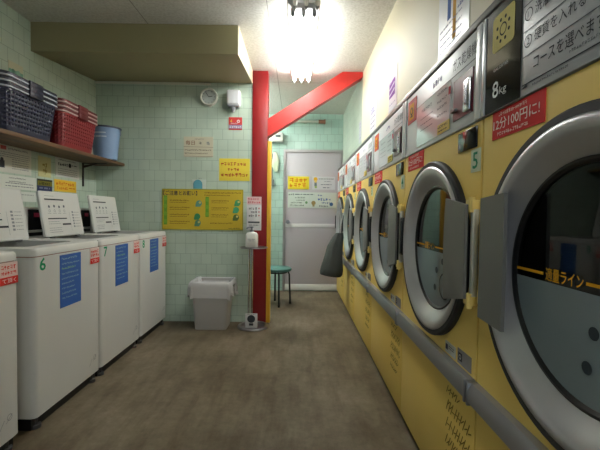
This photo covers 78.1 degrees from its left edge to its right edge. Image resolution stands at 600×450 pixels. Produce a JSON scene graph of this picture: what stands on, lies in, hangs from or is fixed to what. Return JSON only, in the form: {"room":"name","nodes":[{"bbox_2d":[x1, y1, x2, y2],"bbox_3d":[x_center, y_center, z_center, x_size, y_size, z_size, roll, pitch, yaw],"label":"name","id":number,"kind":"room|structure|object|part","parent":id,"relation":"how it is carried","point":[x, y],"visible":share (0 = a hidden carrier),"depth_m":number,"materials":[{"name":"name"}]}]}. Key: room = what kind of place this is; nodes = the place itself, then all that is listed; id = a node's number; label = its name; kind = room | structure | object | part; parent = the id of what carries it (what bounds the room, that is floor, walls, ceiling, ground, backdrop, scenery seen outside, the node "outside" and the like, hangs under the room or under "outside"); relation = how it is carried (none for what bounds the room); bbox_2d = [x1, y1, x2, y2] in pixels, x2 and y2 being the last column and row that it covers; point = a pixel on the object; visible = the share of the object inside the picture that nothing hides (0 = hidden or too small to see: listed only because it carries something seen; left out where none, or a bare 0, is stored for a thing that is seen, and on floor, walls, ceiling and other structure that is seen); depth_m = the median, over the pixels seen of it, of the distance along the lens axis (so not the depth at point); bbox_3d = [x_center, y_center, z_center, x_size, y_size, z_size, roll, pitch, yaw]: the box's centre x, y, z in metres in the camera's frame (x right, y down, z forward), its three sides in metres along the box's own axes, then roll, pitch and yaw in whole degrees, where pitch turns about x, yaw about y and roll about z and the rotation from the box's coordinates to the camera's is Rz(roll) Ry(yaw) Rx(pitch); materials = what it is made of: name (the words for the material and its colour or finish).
{"room":"laundry","nodes":[
{"label":"laundry","id":0,"kind":"room"},
{"bbox_2d":[0,0,95,208],"bbox_3d":[-2.054,-0.203,0.879,0.100,2.497,5.800,1,2,0],"label":"wall","id":1,"kind":"structure","parent":0,"point":[15,29],"depth_m":2.88,"materials":[{"name":"green tile"}]},
{"bbox_2d":[8,60,22,77],"bbox_3d":[-2.004,-1.093,2.610,0.004,0.090,0.136,1,2,0],"label":"picture card","id":2,"kind":"object","parent":1,"relation":"attached to","point":[13,67],"visible":0.8,"depth_m":2.60,"materials":[{"name":"beige paper"}]},
{"bbox_2d":[0,144,30,175],"bbox_3d":[-2.011,-0.455,2.522,0.004,0.190,0.500,1,2,0],"label":"paper notice","id":3,"kind":"object","parent":1,"relation":"attached to","point":[15,160],"visible":1,"depth_m":2.62,"materials":[{"name":"grey paper"}]},
{"bbox_2d":[0,173,35,190],"bbox_3d":[-2.013,-0.299,2.542,0.004,0.097,0.570,1,2,0],"label":"paper notice","id":4,"kind":"object","parent":1,"relation":"attached to","point":[7,181],"visible":0.99,"depth_m":2.64,"materials":[{"name":"white paper"}]},
{"bbox_2d":[21,192,35,201],"bbox_3d":[-2.016,-0.208,2.735,0.004,0.072,0.190,1,2,0],"label":"paper slip","id":5,"kind":"object","parent":1,"relation":"attached to","point":[26,196],"visible":0.77,"depth_m":2.75,"materials":[{"name":"white paper"}]},
{"bbox_2d":[37,178,51,191],"bbox_3d":[-2.016,-0.313,2.925,0.004,0.094,0.172,1,2,0],"label":"printed card","id":6,"kind":"object","parent":1,"relation":"attached to","point":[42,184],"visible":0.99,"depth_m":2.92,"materials":[{"name":"blue"}]},
{"bbox_2d":[38,155,50,177],"bbox_3d":[-2.014,-0.458,2.921,0.004,0.160,0.147,1,2,0],"label":"paper notice","id":7,"kind":"object","parent":1,"relation":"attached to","point":[44,163],"visible":1,"depth_m":2.92,"materials":[{"name":"beige paper"}]},
{"bbox_2d":[0,128,124,185],"bbox_3d":[-1.865,-0.437,2.066,0.289,0.245,3.185,1,2,0],"label":"wall shelf","id":8,"kind":"object","parent":1,"relation":"attached to","point":[7,137],"visible":1,"depth_m":2.73,"materials":[{"name":"brown wood"}]},
{"bbox_2d":[0,80,57,141],"bbox_3d":[-1.845,-0.708,2.375,0.320,0.276,0.505,1,2,0],"label":"laundry basket","id":9,"kind":"object","parent":8,"relation":"on","point":[5,85],"visible":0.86,"depth_m":2.31,"materials":[{"name":"blue"}]},
{"bbox_2d":[0,75,57,136],"bbox_3d":[-1.844,-0.739,2.374,0.320,0.276,0.505,1,2,0],"label":"laundry basket","id":10,"kind":"object","parent":9,"relation":"on","point":[2,77],"visible":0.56,"depth_m":2.31,"materials":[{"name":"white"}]},
{"bbox_2d":[0,69,57,126],"bbox_3d":[-1.844,-0.771,2.373,0.320,0.276,0.505,1,2,0],"label":"laundry basket","id":11,"kind":"object","parent":10,"relation":"on","point":[2,72],"visible":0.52,"depth_m":2.30,"materials":[{"name":"blue"}]},
{"bbox_2d":[50,106,97,153],"bbox_3d":[-1.849,-0.724,2.895,0.320,0.276,0.505,1,2,0],"label":"laundry basket","id":12,"kind":"object","parent":8,"relation":"on","point":[81,119],"visible":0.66,"depth_m":2.81,"materials":[{"name":"red plastic"}]},
{"bbox_2d":[52,102,97,148],"bbox_3d":[-1.848,-0.756,2.894,0.320,0.276,0.505,1,2,0],"label":"laundry basket","id":13,"kind":"object","parent":12,"relation":"on","point":[60,104],"visible":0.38,"depth_m":2.81,"materials":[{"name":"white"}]},
{"bbox_2d":[52,97,97,136],"bbox_3d":[-1.848,-0.787,2.893,0.320,0.276,0.505,1,2,0],"label":"laundry basket","id":14,"kind":"object","parent":13,"relation":"on","point":[62,100],"visible":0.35,"depth_m":2.79,"materials":[{"name":"red plastic"}]},
{"bbox_2d":[92,125,121,160],"bbox_3d":[-1.792,-0.749,3.415,0.264,0.296,0.264,1,2,0],"label":"bucket","id":15,"kind":"object","parent":8,"relation":"on","point":[106,140],"visible":0.75,"depth_m":3.33,"materials":[{"name":"blue plastic"}]},
{"bbox_2d":[54,179,75,192],"bbox_3d":[-2.018,-0.334,3.189,0.004,0.100,0.301,1,2,0],"label":"paper notice","id":16,"kind":"object","parent":1,"relation":"attached to","point":[59,185],"visible":1,"depth_m":3.17,"materials":[{"name":"orange"}]},
{"bbox_2d":[55,157,78,179],"bbox_3d":[-2.016,-0.492,3.215,0.004,0.170,0.332,1,2,0],"label":"paper notice","id":17,"kind":"object","parent":1,"relation":"attached to","point":[65,168],"visible":0.99,"depth_m":3.19,"materials":[{"name":"grey paper"}]},
{"bbox_2d":[96,81,252,321],"bbox_3d":[-1.254,-0.283,3.754,1.544,2.497,0.140,1,2,0],"label":"wall","id":18,"kind":"structure","parent":0,"point":[154,120],"depth_m":3.67,"materials":[{"name":"green tile"}]},
{"bbox_2d":[95,81,210,84],"bbox_3d":[-1.446,-1.396,3.641,1.130,0.020,0.012,1,2,0],"label":"trim","id":19,"kind":"structure","parent":18,"relation":"attached to","point":[96,82],"depth_m":3.64,"materials":[{"name":"beige metal"}]},
{"bbox_2d":[184,136,212,156],"bbox_3d":[-1.006,-0.774,3.667,0.291,0.201,0.004,1,2,0],"label":"paper notice","id":20,"kind":"object","parent":18,"relation":"attached to","point":[193,146],"visible":1,"depth_m":3.67,"materials":[{"name":"beige paper"}]},
{"bbox_2d":[192,178,205,188],"bbox_3d":[-1.002,-0.415,3.679,0.138,0.108,0.004,1,2,0],"label":"picture card","id":21,"kind":"object","parent":18,"relation":"attached to","point":[199,183],"visible":1,"depth_m":3.68,"materials":[{"name":"grey"}]},
{"bbox_2d":[162,189,242,229],"bbox_3d":[-0.969,-0.153,3.685,0.804,0.406,0.008,1,2,0],"label":"information board","id":22,"kind":"object","parent":18,"relation":"attached to","point":[182,209],"visible":1,"depth_m":3.68,"materials":[{"name":"yellow"}]},
{"bbox_2d":[200,88,217,105],"bbox_3d":[-0.895,-1.258,3.638,0.174,0.174,0.036,1,2,0],"label":"wall clock","id":23,"kind":"object","parent":18,"relation":"attached to","point":[208,96],"visible":1,"depth_m":3.63,"materials":[{"name":"grey plastic"}]},
{"bbox_2d":[227,90,240,112],"bbox_3d":[-0.645,-1.205,3.612,0.132,0.210,0.095,1,2,0],"label":"soap dispenser","id":24,"kind":"object","parent":18,"relation":"attached to","point":[233,96],"visible":1,"depth_m":3.56,"materials":[{"name":"white plastic"}]},
{"bbox_2d":[219,158,249,180],"bbox_3d":[-0.651,-0.550,3.677,0.304,0.221,0.004,1,2,0],"label":"wall sign","id":25,"kind":"object","parent":18,"relation":"attached to","point":[230,169],"visible":1,"depth_m":3.68,"materials":[{"name":"yellow paper"}]},
{"bbox_2d":[229,117,241,129],"bbox_3d":[-0.639,-1.004,3.662,0.133,0.124,0.004,1,2,0],"label":"sign","id":26,"kind":"object","parent":18,"relation":"attached to","point":[235,123],"visible":1,"depth_m":3.66,"materials":[{"name":"red"}]},
{"bbox_2d":[237,25,252,83],"bbox_3d":[-0.466,-1.397,3.208,0.006,0.216,0.892,1,2,0],"label":"trim","id":27,"kind":"structure","parent":18,"relation":"attached to","point":[242,54],"depth_m":3.03,"materials":[{"name":"white paint"}]},
{"bbox_2d":[1,0,395,113],"bbox_3d":[-0.193,-1.500,1.572,3.800,0.100,7.440,1,2,0],"label":"ceiling","id":28,"kind":"structure","parent":0,"point":[348,31],"depth_m":2.72,"materials":[{"name":"white paint"}]},
{"bbox_2d":[30,22,251,82],"bbox_3d":[-1.238,-1.407,3.203,1.538,0.214,0.890,1,2,0],"label":"ceiling beam","id":29,"kind":"structure","parent":28,"relation":"attached to","point":[131,52],"depth_m":2.76,"materials":[{"name":"beige paint"}]},
{"bbox_2d":[288,0,318,83],"bbox_3d":[0.019,-1.437,3.051,0.210,0.112,1.250,1,2,0],"label":"lamp","id":30,"kind":"object","parent":28,"relation":"attached to","point":[302,23],"visible":0.94,"depth_m":2.82,"materials":[{"name":"grey"}]},
{"bbox_2d":[293,0,319,10],"bbox_3d":[0.044,-1.396,1.742,0.210,0.112,1.250,1,2,0],"label":"lamp","id":31,"kind":"object","parent":28,"relation":"attached to","point":[295,2],"visible":1,"depth_m":2.33,"materials":[{"name":"grey"}]},
{"bbox_2d":[13,290,419,449],"bbox_3d":[-0.227,1.096,1.654,3.800,0.100,7.440,1,2,0],"label":"floor","id":32,"kind":"structure","parent":0,"point":[308,380],"depth_m":2.25,"materials":[{"name":"plastic"}]},
{"bbox_2d":[0,251,17,449],"bbox_3d":[-1.609,0.476,1.412,0.634,1.118,0.600,1,2,0],"label":"washing machine","id":33,"kind":"object","parent":32,"relation":"on","point":[8,266],"visible":1,"depth_m":1.65,"materials":[{"name":"white metal"}]},
{"bbox_2d":[0,187,98,430],"bbox_3d":[-1.614,0.397,2.107,0.634,1.233,0.600,1,2,0],"label":"washing machine","id":34,"kind":"object","parent":32,"relation":"on","point":[57,284],"visible":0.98,"depth_m":2.00,"materials":[{"name":"white metal"}]},
{"bbox_3d":[-1.763,-0.061,2.138,0.072,0.323,0.455,1,2,0],"label":"lid","id":35,"kind":"part","parent":34,"relation":"part of","materials":[{"name":"white plastic"}]},
{"bbox_2d":[24,191,139,376],"bbox_3d":[-1.618,0.378,2.717,0.634,1.233,0.600,1,2,0],"label":"washing machine","id":36,"kind":"object","parent":32,"relation":"on","point":[57,216],"visible":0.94,"depth_m":2.65,"materials":[{"name":"white metal"}]},
{"bbox_3d":[-1.767,-0.081,2.748,0.072,0.323,0.455,1,2,0],"label":"lid","id":37,"kind":"part","parent":36,"relation":"part of","materials":[{"name":"white plastic"}]},
{"bbox_2d":[80,195,165,343],"bbox_3d":[-1.623,0.358,3.330,0.634,1.233,0.600,1,2,0],"label":"washing machine","id":38,"kind":"object","parent":32,"relation":"on","point":[101,217],"visible":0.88,"depth_m":3.28,"materials":[{"name":"white metal"}]},
{"bbox_3d":[-1.772,-0.100,3.361,0.072,0.323,0.455,1,2,0],"label":"lid","id":39,"kind":"part","parent":38,"relation":"part of","materials":[{"name":"white plastic"}]},
{"bbox_2d":[187,276,238,329],"bbox_3d":[-0.836,0.746,3.563,0.445,0.463,0.319,1,2,0],"label":"trash bin","id":40,"kind":"object","parent":32,"relation":"on","point":[211,296],"visible":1,"depth_m":3.44,"materials":[{"name":"grey plastic"}]},
{"bbox_2d":[237,197,268,331],"bbox_3d":[-0.445,0.355,3.555,0.300,1.255,0.300,1,2,0],"label":"stand","id":41,"kind":"object","parent":32,"relation":"on","point":[251,324],"visible":0.94,"depth_m":3.56,"materials":[{"name":"grey metal"}]},
{"bbox_2d":[245,226,257,246],"bbox_3d":[-0.460,0.112,3.536,0.116,0.199,0.078,1,2,0],"label":"pump bottle","id":42,"kind":"object","parent":41,"relation":"on","point":[251,237],"visible":1,"depth_m":3.50,"materials":[{"name":"white plastic"}]},
{"bbox_2d":[240,246,267,248],"bbox_3d":[-0.443,0.215,3.550,0.266,0.011,0.266,1,2,0],"label":"tray","id":43,"kind":"object","parent":41,"relation":"on","point":[243,247],"depth_m":3.51,"materials":[{"name":"grey metal"}]},
{"bbox_2d":[271,265,291,307],"bbox_3d":[-0.279,0.732,4.473,0.352,0.450,0.352,1,2,0],"label":"stool","id":44,"kind":"object","parent":32,"relation":"on","point":[275,269],"visible":0.7,"depth_m":4.39,"materials":[{"name":"teal plastic"}]},
{"bbox_3d":[-0.307,0.740,4.607,0.022,0.401,0.079,0,2,-12],"label":"leg","id":45,"kind":"part","parent":44,"relation":"part of","materials":[{"name":"grey metal"}]},
{"bbox_3d":[-0.251,0.749,4.340,0.022,0.401,0.079,0,2,-12],"label":"leg","id":46,"kind":"part","parent":44,"relation":"part of","materials":[{"name":"grey metal"}]},
{"bbox_3d":[-0.277,0.529,4.467,0.352,0.045,0.352,1,2,0],"label":"seat","id":47,"kind":"part","parent":44,"relation":"part of","materials":[{"name":"teal plastic"}]},
{"bbox_3d":[-0.146,0.745,4.502,0.079,0.401,0.022,0,2,-12],"label":"leg","id":48,"kind":"part","parent":44,"relation":"part of","materials":[{"name":"grey metal"}]},
{"bbox_2d":[335,164,344,300],"bbox_3d":[0.970,0.115,4.841,0.960,1.692,0.820,1,2,0],"label":"dryer","id":49,"kind":"object","parent":32,"relation":"on","point":[341,173],"visible":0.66,"depth_m":4.74,"materials":[{"name":"yellow metal"}]},
{"bbox_3d":[0.529,0.665,4.855,0.012,0.510,0.810,1,2,0],"label":"service panel","id":50,"kind":"part","parent":49,"relation":"part of","materials":[{"name":"yellow metal"}]},
{"bbox_3d":[0.499,-0.016,4.530,0.010,0.360,0.168,1,2,0],"label":"hinge plate","id":51,"kind":"part","parent":49,"relation":"part of","materials":[{"name":"grey metal"}]},
{"bbox_3d":[0.542,-0.591,4.816,0.018,0.292,0.812,1,2,0],"label":"control panel","id":52,"kind":"part","parent":49,"relation":"part of","materials":[{"name":"white"}]},
{"bbox_3d":[0.538,-0.018,4.834,0.012,0.847,0.810,1,2,0],"label":"panel","id":53,"kind":"part","parent":49,"relation":"part of","materials":[{"name":"yellow metal"}]},
{"bbox_2d":[342,153,355,321],"bbox_3d":[0.976,0.140,4.023,0.960,1.692,0.820,1,2,0],"label":"dryer","id":54,"kind":"object","parent":32,"relation":"on","point":[348,259],"visible":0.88,"depth_m":3.96,"materials":[{"name":"yellow metal"}]},
{"bbox_2d":[320,213,343,277],"bbox_3d":[0.354,0.218,4.090,0.258,0.707,0.266,1,2,0],"label":"laundry bag","id":55,"kind":"object","parent":54,"relation":"hanging from","point":[332,264],"visible":1,"depth_m":4.02,"materials":[{"name":"grey fabric"}]},
{"bbox_3d":[0.514,0.434,4.029,0.036,0.074,0.810,1,2,0],"label":"bumper rail","id":56,"kind":"part","parent":54,"relation":"part of","materials":[{"name":"grey"}]},
{"bbox_3d":[0.535,0.691,4.037,0.012,0.510,0.810,1,2,0],"label":"service panel","id":57,"kind":"part","parent":54,"relation":"part of","materials":[{"name":"yellow metal"}]},
{"bbox_3d":[0.544,0.007,4.015,0.012,0.847,0.810,1,2,0],"label":"panel","id":58,"kind":"part","parent":54,"relation":"part of","materials":[{"name":"yellow metal"}]},
{"bbox_3d":[0.505,0.010,3.711,0.010,0.360,0.168,1,2,0],"label":"hinge plate","id":59,"kind":"part","parent":54,"relation":"part of","materials":[{"name":"grey metal"}]},
{"bbox_3d":[0.548,-0.565,3.997,0.018,0.292,0.812,1,2,0],"label":"control panel","id":60,"kind":"part","parent":54,"relation":"part of","materials":[{"name":"white"}]},
{"bbox_2d":[351,136,373,352],"bbox_3d":[0.982,0.166,3.204,0.960,1.692,0.820,1,2,0],"label":"dryer","id":61,"kind":"object","parent":32,"relation":"on","point":[364,178],"visible":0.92,"depth_m":3.12,"materials":[{"name":"yellow metal"}]},
{"bbox_3d":[0.520,0.460,3.210,0.036,0.074,0.810,1,2,0],"label":"bumper rail","id":62,"kind":"part","parent":61,"relation":"part of","materials":[{"name":"grey"}]},
{"bbox_3d":[0.564,0.042,3.197,0.001,0.492,0.492,1,2,0],"label":"glass","id":63,"kind":"part","parent":61,"relation":"part of","materials":[{"name":"clear glass"}]},
{"bbox_3d":[0.541,0.716,3.218,0.012,0.510,0.810,1,2,0],"label":"service panel","id":64,"kind":"part","parent":61,"relation":"part of","materials":[{"name":"yellow metal"}]},
{"bbox_3d":[0.550,0.033,3.197,0.012,0.847,0.810,1,2,0],"label":"panel","id":65,"kind":"part","parent":61,"relation":"part of","materials":[{"name":"yellow metal"}]},
{"bbox_3d":[0.554,-0.539,3.179,0.018,0.292,0.812,1,2,0],"label":"control panel","id":66,"kind":"part","parent":61,"relation":"part of","materials":[{"name":"white"}]},
{"bbox_3d":[0.511,0.036,2.892,0.010,0.360,0.168,1,2,0],"label":"hinge plate","id":67,"kind":"part","parent":61,"relation":"part of","materials":[{"name":"grey metal"}]},
{"bbox_2d":[367,102,405,409],"bbox_3d":[0.988,0.192,2.386,0.960,1.692,0.820,1,2,0],"label":"dryer","id":68,"kind":"object","parent":32,"relation":"on","point":[385,289],"visible":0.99,"depth_m":2.28,"materials":[{"name":"yellow metal"}]},
{"bbox_3d":[0.526,0.486,2.391,0.036,0.074,0.810,1,2,0],"label":"bumper rail","id":69,"kind":"part","parent":68,"relation":"part of","materials":[{"name":"grey metal"}]},
{"bbox_3d":[0.547,0.742,2.400,0.012,0.510,0.810,1,2,0],"label":"service panel","id":70,"kind":"part","parent":68,"relation":"part of","materials":[{"name":"yellow metal"}]},
{"bbox_3d":[0.570,0.068,2.379,0.001,0.492,0.492,1,2,0],"label":"glass","id":71,"kind":"part","parent":68,"relation":"part of","materials":[{"name":"clear glass"}]},
{"bbox_3d":[0.556,0.059,2.378,0.012,0.847,0.810,1,2,0],"label":"panel","id":72,"kind":"part","parent":68,"relation":"part of","materials":[{"name":"yellow metal"}]},
{"bbox_3d":[0.560,-0.513,2.360,0.018,0.292,0.812,1,2,0],"label":"control panel","id":73,"kind":"part","parent":68,"relation":"part of","materials":[{"name":"white"}]},
{"bbox_3d":[0.517,0.062,2.074,0.010,0.360,0.168,1,2,0],"label":"hinge plate","id":74,"kind":"part","parent":68,"relation":"part of","materials":[{"name":"grey metal"}]},
{"bbox_3d":[0.541,0.062,1.982,0.020,0.315,0.021,1,2,0],"label":"hinge post","id":75,"kind":"part","parent":68,"relation":"part of","materials":[{"name":"grey metal"}]},
{"bbox_3d":[0.555,-0.232,2.000,0.002,0.073,0.062,1,2,0],"label":"number plate","id":76,"kind":"part","parent":68,"relation":"part of","materials":[{"name":"green"}]},
{"bbox_2d":[396,22,486,449],"bbox_3d":[0.994,0.218,1.567,0.960,1.692,0.820,1,2,0],"label":"dryer","id":77,"kind":"object","parent":32,"relation":"on","point":[438,321],"visible":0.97,"depth_m":1.42,"materials":[{"name":"yellow metal"}]},
{"bbox_3d":[0.576,0.093,1.560,0.001,0.492,0.492,1,2,0],"label":"glass","id":78,"kind":"part","parent":77,"relation":"part of","materials":[{"name":"clear glass"}]},
{"bbox_3d":[0.532,0.512,1.573,0.036,0.074,0.810,1,2,0],"label":"bumper rail","id":79,"kind":"part","parent":77,"relation":"part of","materials":[{"name":"grey metal"}]},
{"bbox_3d":[0.553,0.768,1.581,0.012,0.510,0.810,1,2,0],"label":"service panel","id":80,"kind":"part","parent":77,"relation":"part of","materials":[{"name":"yellow metal"}]},
{"bbox_3d":[0.562,0.085,1.560,0.012,0.847,0.810,1,2,0],"label":"panel","id":81,"kind":"part","parent":77,"relation":"part of","materials":[{"name":"yellow metal"}]},
{"bbox_3d":[0.566,-0.487,1.542,0.018,0.292,0.812,1,2,0],"label":"control panel","id":82,"kind":"part","parent":77,"relation":"part of","materials":[{"name":"white metal"}]},
{"bbox_3d":[0.523,0.087,1.255,0.010,0.360,0.168,1,2,0],"label":"hinge plate","id":83,"kind":"part","parent":77,"relation":"part of","materials":[{"name":"grey metal"}]},
{"bbox_3d":[0.547,0.088,1.163,0.020,0.315,0.021,1,2,0],"label":"hinge post","id":84,"kind":"part","parent":77,"relation":"part of","materials":[{"name":"grey metal"}]},
{"bbox_3d":[0.561,-0.206,1.181,0.002,0.073,0.062,1,2,0],"label":"number plate","id":85,"kind":"part","parent":77,"relation":"part of","materials":[{"name":"green"}]},
{"bbox_2d":[465,0,599,449],"bbox_3d":[1.000,0.244,0.748,0.960,1.692,0.820,1,2,0],"label":"dryer","id":86,"kind":"object","parent":32,"relation":"on","point":[537,386],"visible":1,"depth_m":0.87,"materials":[{"name":"yellow metal"}]},
{"bbox_3d":[0.559,0.794,0.761,0.012,0.510,0.810,1,2,0],"label":"service panel","id":87,"kind":"part","parent":86,"relation":"part of","materials":[{"name":"yellow metal"}]},
{"bbox_3d":[0.525,0.095,1.012,0.010,0.360,0.125,1,2,0],"label":"hinge plate","id":88,"kind":"part","parent":86,"relation":"part of","materials":[{"name":"grey metal"}]},
{"bbox_3d":[0.560,-0.471,1.023,0.002,0.288,0.173,1,2,0],"label":"capacity panel","id":89,"kind":"part","parent":86,"relation":"part of","materials":[{"name":"black plastic"}]},
{"bbox_3d":[0.538,0.538,0.753,0.036,0.074,0.810,1,2,0],"label":"bumper rail","id":90,"kind":"part","parent":86,"relation":"part of","materials":[{"name":"grey metal"}]},
{"bbox_3d":[0.572,-0.462,0.722,0.018,0.292,0.812,1,2,0],"label":"control panel","id":91,"kind":"part","parent":86,"relation":"part of","materials":[{"name":"grey metal"}]},
{"bbox_3d":[0.582,0.119,0.740,0.001,0.492,0.492,1,2,0],"label":"glass","id":92,"kind":"part","parent":86,"relation":"part of","materials":[{"name":"glass"}]},
{"bbox_2d":[251,71,268,321],"bbox_3d":[-0.404,-0.272,3.753,0.150,2.497,0.155,1,2,0],"label":"column","id":93,"kind":"structure","parent":0,"point":[260,139],"depth_m":3.67,"materials":[{"name":"red metal"}]},
{"bbox_2d":[266,141,271,322],"bbox_3d":[-0.312,0.075,3.707,0.040,1.810,0.050,1,2,0],"label":"trim","id":94,"kind":"structure","parent":93,"relation":"attached to","point":[269,154],"depth_m":3.68,"materials":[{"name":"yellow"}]},
{"bbox_2d":[269,113,342,290],"bbox_3d":[-0.272,-0.318,5.281,1.730,2.497,0.100,1,2,0],"label":"wall","id":95,"kind":"structure","parent":0,"point":[329,135],"depth_m":5.21,"materials":[{"name":"green tile"}]},
{"bbox_2d":[272,152,278,185],"bbox_3d":[-0.349,-0.788,5.191,0.117,0.480,0.048,1,2,0],"label":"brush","id":96,"kind":"object","parent":95,"relation":"hanging from","point":[275,160],"visible":0.88,"depth_m":5.17,"materials":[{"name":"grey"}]},
{"bbox_2d":[269,132,282,142],"bbox_3d":[-0.340,-1.219,5.154,0.200,0.125,0.096,1,2,0],"label":"switch box","id":97,"kind":"object","parent":95,"relation":"attached to","point":[277,138],"visible":0.75,"depth_m":5.11,"materials":[{"name":"white plastic"}]},
{"bbox_2d":[295,119,325,123],"bbox_3d":[-0.135,-1.440,5.148,0.975,0.068,0.092,1,2,0],"label":"pipe","id":98,"kind":"object","parent":95,"relation":"attached to","point":[324,120],"visible":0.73,"depth_m":5.13,"materials":[{"name":"grey"}]},
{"bbox_2d":[282,149,342,290],"bbox_3d":[0.175,-0.056,5.200,0.830,1.990,0.085,1,2,0],"label":"door","id":99,"kind":"structure","parent":95,"relation":"in","point":[307,232],"depth_m":5.21,"materials":[{"name":"grey metal"}]},
{"bbox_2d":[288,176,308,188],"bbox_3d":[-0.021,-0.591,5.181,0.297,0.180,0.004,1,2,0],"label":"poster","id":100,"kind":"object","parent":99,"relation":"attached to","point":[294,182],"visible":1,"depth_m":5.18,"materials":[{"name":"yellow paper"}]},
{"bbox_3d":[0.177,0.008,5.207,0.765,0.052,0.006,1,2,0],"label":"rail","id":101,"kind":"part","parent":99,"relation":"part of","materials":[{"name":"white metal"}]},
{"bbox_3d":[0.166,0.881,5.235,0.765,0.085,0.006,1,2,0],"label":"kick plate","id":102,"kind":"part","parent":99,"relation":"part of","materials":[{"name":"white metal"}]},
{"bbox_2d":[288,192,336,207],"bbox_3d":[0.171,-0.348,5.190,0.682,0.218,0.004,1,2,0],"label":"poster","id":103,"kind":"object","parent":99,"relation":"attached to","point":[295,199],"visible":1,"depth_m":5.19,"materials":[{"name":"grey paper"}]},
{"bbox_2d":[312,177,334,189],"bbox_3d":[0.332,-0.586,5.184,0.320,0.181,0.004,1,2,0],"label":"poster","id":104,"kind":"object","parent":99,"relation":"attached to","point":[318,183],"visible":1,"depth_m":5.18,"materials":[{"name":"grey paper"}]},
{"bbox_2d":[268,72,362,138],"bbox_3d":[0.149,-1.190,3.701,0.932,0.644,0.110,1,2,0],"label":"beam","id":105,"kind":"structure","parent":0,"point":[343,81],"depth_m":3.65,"materials":[{"name":"red metal"}]},
{"bbox_2d":[343,0,493,162],"bbox_3d":[1.145,-0.185,1.623,1.050,2.497,7.240,1,2,0],"label":"wall","id":106,"kind":"structure","parent":0,"point":[409,37],"depth_m":2.36,"materials":[{"name":"white paint"}]},
{"bbox_2d":[359,120,361,143],"bbox_3d":[0.610,-0.941,3.752,0.004,0.220,0.150,1,2,0],"label":"poster","id":107,"kind":"object","parent":106,"relation":"attached to","point":[360,123],"visible":1,"depth_m":3.73,"materials":[{"name":"grey paper"}]},
{"bbox_2d":[370,99,375,133],"bbox_3d":[0.614,-0.900,3.118,0.004,0.260,0.240,1,2,0],"label":"poster","id":108,"kind":"object","parent":106,"relation":"attached to","point":[373,106],"visible":0.96,"depth_m":3.10,"materials":[{"name":"white paper"}]},
{"bbox_2d":[388,63,397,113],"bbox_3d":[0.619,-0.905,2.472,0.004,0.270,0.210,1,2,0],"label":"poster","id":109,"kind":"object","parent":106,"relation":"attached to","point":[393,75],"visible":1,"depth_m":2.46,"materials":[{"name":"white paper"}]},
{"bbox_2d":[338,0,504,170],"bbox_3d":[0.583,-0.689,2.754,0.072,0.025,4.940,1,2,0],"label":"trim","id":110,"kind":"structure","parent":106,"relation":"attached to","point":[496,3],"depth_m":1.45,"materials":[{"name":"grey metal"}]},
{"bbox_2d":[438,0,469,60],"bbox_3d":[0.627,-0.883,1.518,0.004,0.355,0.300,1,2,0],"label":"poster","id":111,"kind":"object","parent":106,"relation":"attached to","point":[454,15],"visible":0.98,"depth_m":1.53,"materials":[{"name":"white paper"}]}
]}

